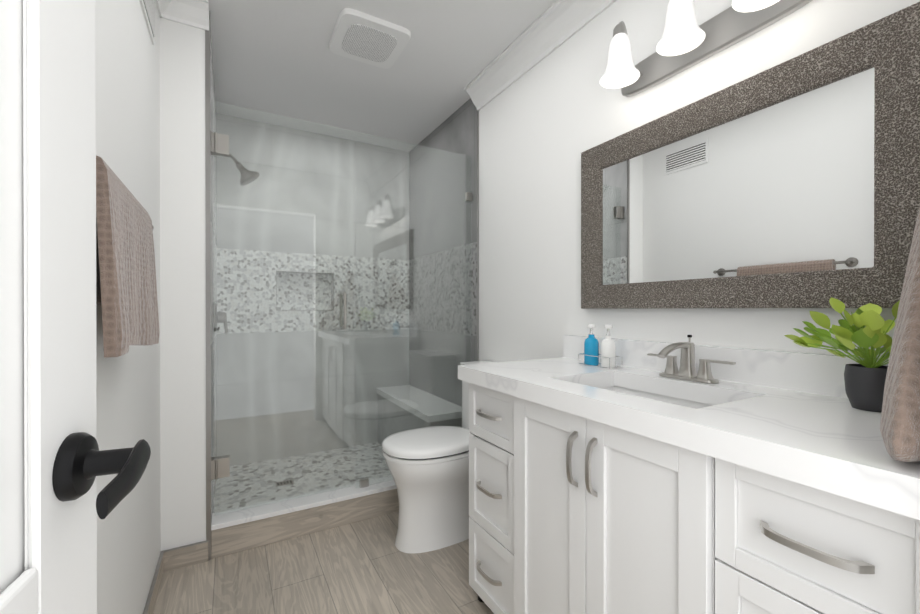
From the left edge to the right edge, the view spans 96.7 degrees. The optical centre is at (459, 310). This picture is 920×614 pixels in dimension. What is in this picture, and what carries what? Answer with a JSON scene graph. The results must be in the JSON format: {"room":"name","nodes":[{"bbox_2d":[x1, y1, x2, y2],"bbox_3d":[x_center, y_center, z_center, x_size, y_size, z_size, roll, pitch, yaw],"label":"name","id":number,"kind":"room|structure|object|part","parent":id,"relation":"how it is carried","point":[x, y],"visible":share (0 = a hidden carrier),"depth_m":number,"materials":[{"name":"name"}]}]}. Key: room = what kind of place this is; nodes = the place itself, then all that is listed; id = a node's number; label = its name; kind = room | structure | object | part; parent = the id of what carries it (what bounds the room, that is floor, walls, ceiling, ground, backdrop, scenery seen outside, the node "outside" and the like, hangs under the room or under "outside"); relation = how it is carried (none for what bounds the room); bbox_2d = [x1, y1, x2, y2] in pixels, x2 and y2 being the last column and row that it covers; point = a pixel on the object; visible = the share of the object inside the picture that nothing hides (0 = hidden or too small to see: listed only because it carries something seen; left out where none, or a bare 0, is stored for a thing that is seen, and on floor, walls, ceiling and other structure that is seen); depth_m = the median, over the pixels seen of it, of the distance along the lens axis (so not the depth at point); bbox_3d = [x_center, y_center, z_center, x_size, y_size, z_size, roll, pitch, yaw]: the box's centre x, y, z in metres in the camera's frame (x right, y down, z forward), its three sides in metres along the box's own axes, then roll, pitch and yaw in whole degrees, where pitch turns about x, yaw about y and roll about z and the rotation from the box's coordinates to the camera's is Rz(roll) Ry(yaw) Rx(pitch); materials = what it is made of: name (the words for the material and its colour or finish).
{"room":"bathroom","nodes":[
{"label":"bathroom","id":0,"kind":"room"},
{"bbox_2d":[96,0,160,613],"bbox_3d":[-0.803,-0.108,0.779,0.120,2.440,2.120,0,0,-29],"label":"wall","id":1,"kind":"structure","parent":0,"point":[128,153],"depth_m":1.21,"materials":[{"name":"white paint"}]},
{"bbox_2d":[0,0,96,613],"bbox_3d":[-0.316,0.093,0.160,0.038,2.029,0.674,0,0,-22],"label":"door leaf","id":2,"kind":"structure","parent":1,"relation":"in","point":[48,406],"depth_m":0.38,"materials":[{"name":"white"}]},
{"bbox_2d":[52,432,150,518],"bbox_3d":[-0.403,0.159,0.379,0.176,0.066,0.130,0,0,-22],"label":"door handle","id":3,"kind":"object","parent":2,"relation":"attached to","point":[81,462],"depth_m":0.40,"materials":[{"name":"black metal"}]},
{"bbox_2d":[96,156,159,357],"bbox_3d":[-0.774,-0.093,0.945,0.093,0.371,0.718,0,0,-29],"label":"towel","id":4,"kind":"object","parent":1,"relation":"attached to","point":[126,293],"visible":0.67,"depth_m":0.80,"materials":[{"name":"brown fabric"}]},
{"bbox_2d":[140,0,155,44],"bbox_3d":[-1.093,-1.105,1.427,0.012,0.170,0.330,0,0,-29],"label":"crown molding","id":5,"kind":"structure","parent":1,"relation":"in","point":[148,9],"depth_m":1.48,"materials":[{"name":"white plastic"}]},
{"bbox_2d":[143,550,166,613],"bbox_3d":[-0.775,1.068,0.867,0.011,0.089,2.000,0,0,-29],"label":"baseboard","id":6,"kind":"structure","parent":1,"relation":"attached to","point":[161,567],"depth_m":1.57,"materials":[{"name":"brown wood"}]},
{"bbox_2d":[156,0,191,25],"bbox_3d":[-0.740,-1.270,0.879,0.090,0.115,1.999,0,0,-29],"label":"crown molding","id":7,"kind":"structure","parent":1,"relation":"attached to","point":[180,11],"depth_m":1.73,"materials":[{"name":"white"}]},
{"bbox_2d":[160,18,216,550],"bbox_3d":[-1.538,-0.112,2.270,0.300,2.440,1.200,0,0,-29],"label":"wall","id":8,"kind":"structure","parent":0,"point":[182,299],"depth_m":1.77,"materials":[{"name":"white paint"}]},
{"bbox_2d":[214,302,227,332],"bbox_3d":[-1.349,0.038,2.308,0.066,0.171,0.170,0,0,-29],"label":"shower valve","id":9,"kind":"object","parent":8,"relation":"attached to","point":[221,317],"depth_m":2.29,"materials":[{"name":"silver metal"}]},
{"bbox_2d":[214,153,258,185],"bbox_3d":[-1.277,-0.823,2.346,0.230,0.199,0.122,0,0,-29],"label":"shower head","id":10,"kind":"object","parent":8,"relation":"attached to","point":[250,179],"depth_m":2.34},
{"bbox_2d":[205,11,478,559],"bbox_3d":[-0.508,-0.112,2.155,1.415,2.440,0.022,0,0,-29],"label":"trim","id":11,"kind":"structure","parent":8,"relation":"attached to","point":[208,274],"depth_m":1.82,"materials":[{"name":"grey metal"}]},
{"bbox_2d":[216,113,408,465],"bbox_3d":[-1.065,-0.115,3.156,1.406,2.440,0.120,0,0,-29],"label":"wall","id":12,"kind":"structure","parent":0,"point":[298,333],"depth_m":3.05,"materials":[{"name":"tile"}]},
{"bbox_2d":[276,271,333,310],"bbox_3d":[-1.145,-0.144,3.040,0.408,0.288,0.003,0,0,-29],"label":"trim","id":13,"kind":"structure","parent":12,"relation":"attached to","point":[303,310],"depth_m":3.02,"materials":[{"name":"silver metal"}]},
{"bbox_2d":[153,511,493,613],"bbox_3d":[-0.258,1.135,1.548,1.820,0.050,3.720,0,0,-29],"label":"floor","id":14,"kind":"structure","parent":0,"point":[366,566],"depth_m":1.69,"materials":[{"name":"brown wood"}]},
{"bbox_2d":[214,442,391,511],"bbox_3d":[-0.800,1.087,2.689,1.394,0.040,0.960,0,0,-29],"label":"shower floor","id":15,"kind":"structure","parent":14,"relation":"on","point":[274,473],"depth_m":2.65,"materials":[{"name":"tile"}]},
{"bbox_2d":[276,480,293,486],"bbox_3d":[-1.085,1.065,2.528,0.100,0.003,0.060,0,0,-29],"label":"shower drain","id":16,"kind":"object","parent":15,"relation":"on","point":[282,484],"depth_m":2.52,"materials":[{"name":"silver metal"}]},
{"bbox_2d":[376,385,461,444],"bbox_3d":[-0.308,0.846,2.941,0.289,0.440,1.000,0,0,-29],"label":"shower bench","id":17,"kind":"object","parent":15,"relation":"on","point":[428,414],"depth_m":2.85,"materials":[{"name":"stone"}]},
{"bbox_2d":[211,476,398,558],"bbox_3d":[-0.531,1.032,2.219,1.396,0.152,0.133,0,0,-29],"label":"sill","id":18,"kind":"structure","parent":14,"relation":"on","point":[243,528],"depth_m":2.02,"materials":[{"name":"brown wood"}]},
{"bbox_2d":[355,131,471,487],"bbox_3d":[-0.247,-0.004,2.377,0.728,1.916,0.010,0,0,-29],"label":"glass wall","id":19,"kind":"structure","parent":18,"relation":"on","point":[441,355],"depth_m":2.35,"materials":[{"name":"clear glass"}]},
{"bbox_2d":[213,101,354,514],"bbox_3d":[-0.850,-0.010,2.038,0.648,1.902,0.010,0,0,-29],"label":"door","id":20,"kind":"structure","parent":19,"relation":"attached to","point":[271,288],"depth_m":2.02,"materials":[{"name":"clear glass"}]},
{"bbox_2d":[210,131,471,487],"bbox_3d":[-0.535,0.072,2.215,1.393,1.768,0.107,0,0,-29],"label":"hardware piece","id":21,"kind":"object","parent":19,"relation":"attached to","point":[219,145],"visible":0.75,"depth_m":1.89,"materials":[{"name":"silver metal"}]},
{"bbox_2d":[382,361,494,552],"bbox_3d":[-0.044,0.698,2.057,0.701,0.822,0.416,0,0,-29],"label":"toilet","id":22,"kind":"object","parent":14,"relation":"on","point":[428,467],"visible":0.71,"depth_m":1.89,"materials":[{"name":"white ceramic"}]},
{"bbox_2d":[458,335,919,613],"bbox_3d":[0.535,0.611,1.168,0.563,1.000,1.237,0,0,-29],"label":"bathroom vanity","id":23,"kind":"object","parent":14,"relation":"on","point":[755,481],"visible":1,"depth_m":0.90,"materials":[{"name":"white painted wood"},{"name":"brushed nickel"}]},
{"bbox_2d":[458,335,919,519],"bbox_3d":[0.537,0.188,1.168,0.558,0.152,1.237,0,0,-29],"label":"countertop","id":24,"kind":"structure","parent":23,"relation":"on","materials":[{"name":"white stone"}]},
{"bbox_2d":[578,353,621,368],"bbox_3d":[0.527,0.189,1.545,0.067,0.041,0.153,0,0,-29],"label":"soap caddy","id":25,"kind":"object","parent":24,"relation":"on","point":[602,357],"visible":0.79,"depth_m":1.50,"materials":[{"name":"silver metal"}]},
{"bbox_2d":[584,324,598,365],"bbox_3d":[0.508,0.131,1.580,0.054,0.157,0.054,0,0,-29],"label":"soap bottle","id":26,"kind":"object","parent":25,"relation":"in","point":[591,344],"visible":0.98,"depth_m":1.56,"materials":[{"name":"blue plastic"}]},
{"bbox_2d":[600,325,615,367],"bbox_3d":[0.547,0.131,1.510,0.054,0.157,0.054,0,0,-29],"label":"soap bottle","id":27,"kind":"object","parent":25,"relation":"in","point":[608,346],"visible":0.96,"depth_m":1.49,"materials":[{"name":"white plastic"}]},
{"bbox_2d":[598,385,713,408],"bbox_3d":[0.526,0.336,1.160,0.356,0.145,0.526,0,0,-29],"label":"sink","id":28,"kind":"object","parent":24,"relation":"in","point":[695,402],"depth_m":1.28,"materials":[{"name":"white ceramic"}]},
{"bbox_2d":[647,335,735,383],"bbox_3d":[0.654,0.142,1.232,0.159,0.136,0.268,0,0,-29],"label":"faucet","id":29,"kind":"object","parent":24,"relation":"on","point":[687,371],"visible":1,"depth_m":1.24,"materials":[{"name":"silver metal"}]},
{"bbox_2d":[784,297,899,411],"bbox_3d":[0.862,0.091,0.894,0.172,0.240,0.248,0,0,-29],"label":"potted plant","id":30,"kind":"object","parent":24,"relation":"on","point":[864,378],"visible":0.79,"depth_m":0.88,"materials":[{"name":"green plant"}]},
{"bbox_2d":[208,0,555,151],"bbox_3d":[-0.356,-1.355,1.715,1.820,0.050,3.320,0,0,-29],"label":"ceiling","id":31,"kind":"structure","parent":0,"point":[277,58],"depth_m":2.20,"materials":[{"name":"white paint"}]},
{"bbox_2d":[329,8,410,68],"bbox_3d":[-0.447,-1.318,2.008,0.336,0.026,0.336,0,0,-29],"label":"fan","id":32,"kind":"object","parent":31,"relation":"attached to","point":[357,35],"visible":1,"depth_m":1.97,"materials":[{"name":"white plastic"}]},
{"bbox_2d":[409,0,919,405],"bbox_3d":[0.382,-0.112,2.133,0.126,2.440,3.320,0,0,-29],"label":"wall","id":33,"kind":"structure","parent":0,"point":[547,121],"depth_m":1.92,"materials":[{"name":"white paint"}]},
{"bbox_2d":[464,0,616,110],"bbox_3d":[0.556,-1.272,1.601,0.100,0.115,1.988,0,0,-29],"label":"crown molding","id":34,"kind":"structure","parent":33,"relation":"attached to","point":[556,24],"depth_m":1.96,"materials":[{"name":"white"}]},
{"bbox_2d":[600,0,811,96],"bbox_3d":[0.695,-0.905,1.251,0.201,0.212,0.620,0,0,-29],"label":"sconce","id":35,"kind":"object","parent":33,"relation":"attached to","point":[686,42],"visible":1,"depth_m":1.27,"materials":[{"name":"white glass"}]},
{"bbox_2d":[581,2,919,308],"bbox_3d":[0.765,-0.336,1.298,0.034,0.657,0.990,0,0,-29],"label":"mirror","id":36,"kind":"object","parent":33,"relation":"attached to","point":[794,182],"visible":1,"depth_m":1.12,"materials":[{"name":"brown mirror"}]},
{"bbox_3d":[0.774,-0.336,1.303,0.010,0.471,0.804,0,0,-29],"label":"glass","id":37,"kind":"part","parent":36,"relation":"part of","materials":[{"name":"white"}]},
{"bbox_3d":[0.428,-0.106,0.324,1.580,2.440,0.120,0,0,-29],"label":"wall","id":38,"kind":"structure","parent":0,"visible":0},
{"bbox_2d":[880,208,919,461],"bbox_3d":[0.765,-0.154,0.637,0.428,0.718,0.095,0,0,-29],"label":"towel","id":39,"kind":"object","parent":38,"relation":"attached to","point":[900,424],"visible":0.98,"depth_m":0.56,"materials":[{"name":"brown fabric"}]}
]}

